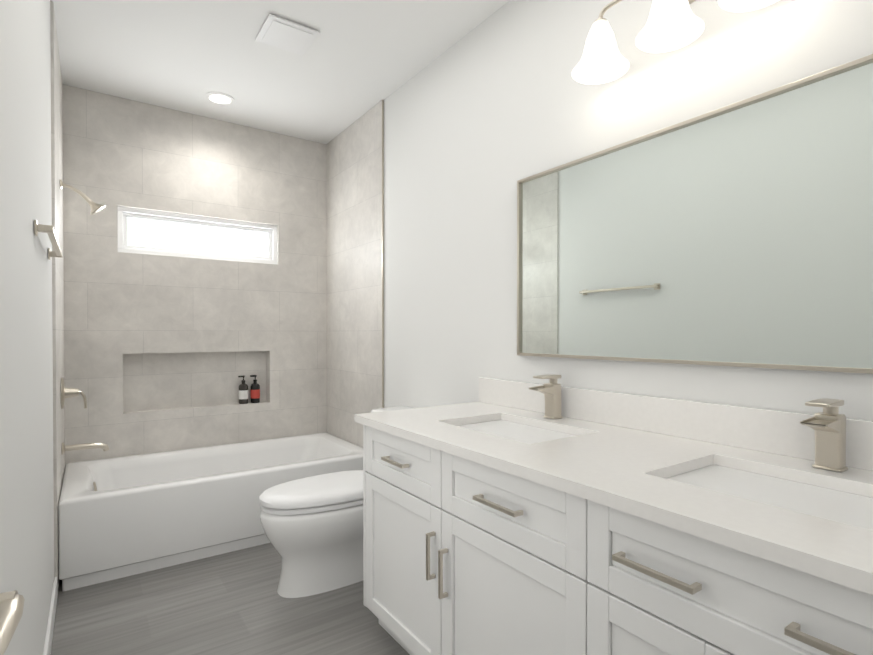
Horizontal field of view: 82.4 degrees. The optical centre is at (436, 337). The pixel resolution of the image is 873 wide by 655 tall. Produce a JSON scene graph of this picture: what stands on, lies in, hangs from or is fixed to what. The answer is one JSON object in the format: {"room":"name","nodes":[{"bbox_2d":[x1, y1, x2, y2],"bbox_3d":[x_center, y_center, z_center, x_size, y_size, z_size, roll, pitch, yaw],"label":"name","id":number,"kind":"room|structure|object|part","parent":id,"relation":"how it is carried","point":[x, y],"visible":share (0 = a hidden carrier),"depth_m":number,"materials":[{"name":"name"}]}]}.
{"room":"bathroom","nodes":[
{"label":"bathroom","id":0,"kind":"room"},
{"bbox_2d":[0,0,53,654],"bbox_3d":[-1.634,-0.164,1.823,0.320,2.740,3.350,0,1,-35],"label":"wall","id":1,"kind":"structure","parent":0,"point":[26,472],"depth_m":1.35,"materials":[{"name":"white paint"}]},
{"bbox_2d":[34,220,62,259],"bbox_3d":[-1.405,-0.344,1.816,0.046,0.044,0.664,0,1,-35],"label":"towel bar","id":2,"kind":"object","parent":1,"relation":"attached to","point":[49,230],"visible":1,"depth_m":1.65,"materials":[{"name":"silver metal"}]},
{"bbox_2d":[43,577,57,654],"bbox_3d":[-1.150,1.160,1.429,0.012,0.100,2.130,0,1,-35],"label":"baseboard","id":3,"kind":"structure","parent":1,"relation":"attached to","point":[50,630],"depth_m":1.93,"materials":[{"name":"paint"}]},
{"bbox_2d":[50,1,64,589],"bbox_3d":[-2.049,-0.172,2.710,0.012,2.740,1.020,0,1,-35],"label":"wall tile","id":4,"kind":"structure","parent":1,"relation":"attached to","point":[57,262],"depth_m":2.41,"materials":[{"name":"grey tile"}]},
{"bbox_2d":[60,179,108,454],"bbox_3d":[-1.931,-0.107,2.744,0.214,1.486,0.170,0,1,-35],"label":"faucet","id":5,"kind":"object","parent":4,"relation":"attached to","point":[74,392],"depth_m":2.72,"materials":[{"name":"silver metal"}]},
{"label":"door","id":6,"kind":"structure","parent":1,"relation":"in","visible":0},
{"bbox_2d":[0,590,24,654],"bbox_3d":[-0.480,0.274,0.455,0.160,0.076,0.185,0,1,-30],"label":"door lever","id":7,"kind":"object","parent":6,"relation":"attached to","point":[11,606],"visible":1,"depth_m":0.48,"materials":[{"name":"silver metal"}]},
{"bbox_2d":[51,542,409,654],"bbox_3d":[-0.471,1.267,1.792,2.500,0.120,4.950,0,1,-35],"label":"floor","id":8,"kind":"structure","parent":0,"point":[232,603],"depth_m":2.15,"materials":[{"name":"grey wood"}]},
{"bbox_2d":[58,432,362,590],"bbox_3d":[-1.330,0.979,3.182,1.691,0.430,0.878,0,1,-35],"label":"bathtub","id":9,"kind":"object","parent":8,"relation":"on","point":[122,516],"visible":0.81,"depth_m":2.72,"materials":[{"name":"ceramic"}]},
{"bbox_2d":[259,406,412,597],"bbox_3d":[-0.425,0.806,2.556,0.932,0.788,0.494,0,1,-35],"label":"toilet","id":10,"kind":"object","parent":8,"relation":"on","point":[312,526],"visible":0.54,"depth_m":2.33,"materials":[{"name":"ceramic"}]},
{"bbox_3d":[-0.531,0.756,2.483,0.675,0.080,0.390,0,1,-35],"label":"seat","id":11,"kind":"part","parent":10,"relation":"part of","materials":[{"name":"white plastic"}]},
{"bbox_3d":[-0.149,0.609,2.747,0.259,0.398,0.494,0,1,-35],"label":"tank","id":12,"kind":"part","parent":10,"relation":"part of","materials":[{"name":"ceramic"}]},
{"bbox_2d":[354,377,681,654],"bbox_3d":[0.286,0.703,1.760,0.684,1.009,1.210,0,1,-35],"label":"base cabinet","id":13,"kind":"object","parent":8,"relation":"on","point":[511,517],"depth_m":1.62,"materials":[{"name":"paint"}]},
{"bbox_2d":[529,374,562,418],"bbox_3d":[0.429,0.232,1.952,0.136,0.170,0.062,0,1,-35],"label":"faucet","id":14,"kind":"object","parent":13,"relation":"on","point":[551,390],"depth_m":1.95,"materials":[{"name":"silver metal"}]},
{"bbox_2d":[550,400,872,654],"bbox_3d":[0.773,0.709,1.059,0.684,1.009,0.734,0,1,-35],"label":"base cabinet","id":15,"kind":"object","parent":8,"relation":"on","point":[686,527],"depth_m":1.06,"materials":[{"name":"paint"}]},
{"bbox_2d":[800,398,847,471],"bbox_3d":[0.943,0.238,1.213,0.136,0.170,0.062,0,1,-35],"label":"faucet","id":16,"kind":"object","parent":15,"relation":"on","point":[829,426],"depth_m":1.21,"materials":[{"name":"silver metal"}]},
{"bbox_2d":[50,0,509,143],"bbox_3d":[-0.471,-1.593,1.766,2.500,0.120,4.950,0,1,-35],"label":"ceiling","id":17,"kind":"structure","parent":0,"point":[358,59],"depth_m":2.71,"materials":[{"name":"white paint"}]},
{"bbox_2d":[205,92,234,104],"bbox_3d":[-1.398,-1.543,3.223,0.180,0.007,0.180,0,1,-35],"label":"recessed light","id":18,"kind":"object","parent":17,"relation":"in","point":[208,95],"depth_m":3.21,"materials":[{"name":"paint"}]},
{"bbox_3d":[-1.398,-1.544,3.223,0.126,0.004,0.126,0,1,-35],"label":"recessed ceiling light lens","id":19,"kind":"part","parent":18,"relation":"part of","materials":[{"name":"white plastic"}]},
{"bbox_2d":[255,14,319,55],"bbox_3d":[-0.758,-1.531,2.530,0.250,0.018,0.250,0,1,-35],"label":"ceiling vent","id":20,"kind":"object","parent":17,"relation":"in","point":[284,34],"visible":1,"depth_m":2.51,"materials":[{"name":"white plastic"}]},
{"bbox_2d":[384,0,872,420],"bbox_3d":[0.366,-0.169,2.361,0.140,2.740,4.750,0,1,-35],"label":"wall","id":21,"kind":"structure","parent":0,"point":[484,117],"depth_m":2.22,"materials":[{"name":"white paint"}]},
{"bbox_2d":[326,100,381,447],"bbox_3d":[-0.643,-0.180,3.681,0.012,2.740,1.030,0,1,-35],"label":"wall tile","id":22,"kind":"structure","parent":21,"relation":"attached to","point":[354,247],"depth_m":3.59,"materials":[{"name":"grey tile"}]},
{"bbox_2d":[382,100,383,407],"bbox_3d":[-0.349,-0.176,3.256,0.014,2.740,0.004,0,1,-35],"label":"trim","id":23,"kind":"structure","parent":21,"relation":"attached to","point":[382,253],"depth_m":3.25,"materials":[{"name":"silver metal"}]},
{"bbox_2d":[571,0,629,84],"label":"vanity light","id":24,"kind":"object","parent":21,"relation":"attached to","point":[601,61],"depth_m":1.71,"materials":[{"name":"white glass"}]},
{"bbox_3d":[0.566,-1.003,1.725,0.192,0.161,0.192,0,1,-35],"label":"lamp shade","id":25,"kind":"part","parent":24,"relation":"part of","materials":[{"name":"white glass"}]},
{"bbox_2d":[635,0,704,52],"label":"vanity light","id":26,"kind":"object","parent":21,"relation":"attached to","point":[671,25],"depth_m":1.55,"materials":[{"name":"white glass"}]},
{"bbox_3d":[0.709,-1.018,1.520,0.058,0.102,0.058,0,1,-35],"label":"bulb","id":27,"kind":"part","parent":26,"relation":"part of","materials":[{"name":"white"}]},
{"bbox_3d":[0.709,-1.002,1.520,0.192,0.161,0.192,0,1,-35],"label":"lamp shade","id":28,"kind":"part","parent":26,"relation":"part of","materials":[{"name":"white glass"}]},
{"bbox_2d":[517,54,872,373],"bbox_3d":[0.781,-0.302,1.614,0.028,0.770,1.452,0,1,-35],"label":"mirror","id":29,"kind":"object","parent":21,"relation":"attached to","point":[739,234],"visible":1,"depth_m":1.50,"materials":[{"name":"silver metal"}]},
{"bbox_2d":[718,0,778,11],"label":"vanity light","id":30,"kind":"object","parent":21,"relation":"attached to","point":[728,5],"depth_m":1.39,"materials":[{"name":"white glass"}]},
{"bbox_3d":[0.852,-1.000,1.315,0.192,0.161,0.192,0,1,-35],"label":"lamp shade","id":31,"kind":"part","parent":30,"relation":"part of","materials":[{"name":"white glass"}]},
{"bbox_3d":[-1.758,-0.180,3.631,2.180,2.740,0.160,0,1,-35],"label":"wall","id":32,"kind":"structure","parent":0,"visible":0},
{"bbox_2d":[63,84,326,465],"bbox_3d":[-1.609,-0.179,3.573,1.696,2.740,0.095,0,1,-35],"label":"wall tile","id":33,"kind":"structure","parent":32,"relation":"attached to","point":[162,353],"depth_m":3.45,"materials":[{"name":"grey tile"}]},
{"bbox_2d":[238,375,247,403],"bbox_3d":[-1.435,0.385,3.702,0.070,0.208,0.067,0,1,-35],"label":"bottle","id":34,"kind":"object","parent":33,"relation":"in","point":[243,392],"visible":1,"depth_m":3.68,"materials":[{"name":"black plastic"}]},
{"bbox_2d":[250,375,259,402],"bbox_3d":[-1.365,0.384,3.751,0.070,0.208,0.067,0,1,-35],"label":"bottle","id":35,"kind":"object","parent":33,"relation":"in","point":[255,392],"visible":0.94,"depth_m":3.73,"materials":[{"name":"black plastic"}]},
{"bbox_2d":[117,206,276,263],"bbox_3d":[-1.660,-0.704,3.546,1.030,0.300,0.078,0,1,-35],"label":"window","id":36,"kind":"structure","parent":32,"relation":"in","point":[145,231],"depth_m":3.51,"materials":[{"name":"glass"}]}
]}

